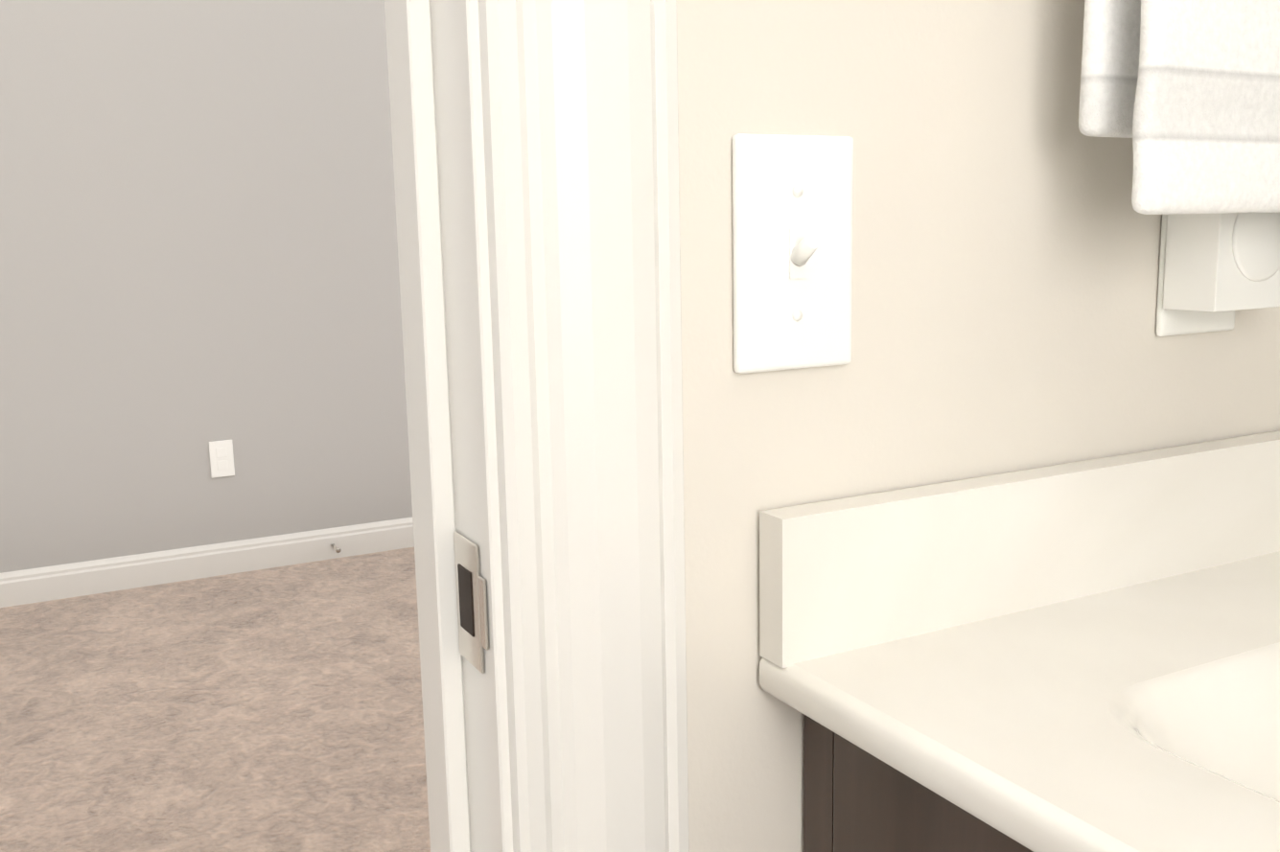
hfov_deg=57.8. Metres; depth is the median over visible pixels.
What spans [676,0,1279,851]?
wall
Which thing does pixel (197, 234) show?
wall
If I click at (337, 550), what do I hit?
doorstop
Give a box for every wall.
[0,0,412,573]
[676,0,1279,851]
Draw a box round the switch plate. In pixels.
[732,133,853,373]
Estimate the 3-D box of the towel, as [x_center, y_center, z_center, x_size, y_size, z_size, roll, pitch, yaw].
[0.309,-0.273,0.618,0.461,0.314,0.089,-6,11,-27]
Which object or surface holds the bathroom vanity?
on the floor
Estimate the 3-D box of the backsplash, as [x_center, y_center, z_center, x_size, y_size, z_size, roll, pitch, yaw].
[0.286,0.058,0.694,0.501,0.076,0.020,-6,11,-27]
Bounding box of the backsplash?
[759,430,1279,664]
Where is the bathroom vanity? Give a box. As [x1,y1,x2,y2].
[759,549,1279,851]
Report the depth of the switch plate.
0.57 m
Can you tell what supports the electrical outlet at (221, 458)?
attached to the wall at (197, 234)
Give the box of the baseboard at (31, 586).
[0,517,414,607]
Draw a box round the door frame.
[477,0,689,851]
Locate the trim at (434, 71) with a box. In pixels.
[384,0,512,851]
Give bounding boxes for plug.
[1163,212,1279,311]
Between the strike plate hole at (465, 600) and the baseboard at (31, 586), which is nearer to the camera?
the strike plate hole at (465, 600)
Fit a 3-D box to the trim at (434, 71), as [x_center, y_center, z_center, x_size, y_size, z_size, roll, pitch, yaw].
[-0.387,-0.110,0.372,0.707,2.219,0.089,-6,11,-27]
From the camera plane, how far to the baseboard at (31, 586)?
3.60 m
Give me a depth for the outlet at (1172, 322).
0.71 m
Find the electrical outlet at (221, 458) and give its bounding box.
[209,440,234,478]
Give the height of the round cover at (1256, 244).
0.052 m
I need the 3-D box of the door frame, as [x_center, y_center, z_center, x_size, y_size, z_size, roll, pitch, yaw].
[-0.349,-0.141,0.326,0.827,2.294,0.020,-6,11,-27]
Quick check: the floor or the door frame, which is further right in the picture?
the door frame
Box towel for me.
[1078,0,1279,214]
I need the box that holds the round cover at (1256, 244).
[1232,212,1279,281]
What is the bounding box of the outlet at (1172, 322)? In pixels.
[1155,214,1234,336]
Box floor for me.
[0,547,430,851]
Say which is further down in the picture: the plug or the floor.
the floor
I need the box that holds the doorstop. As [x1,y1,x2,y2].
[331,543,341,553]

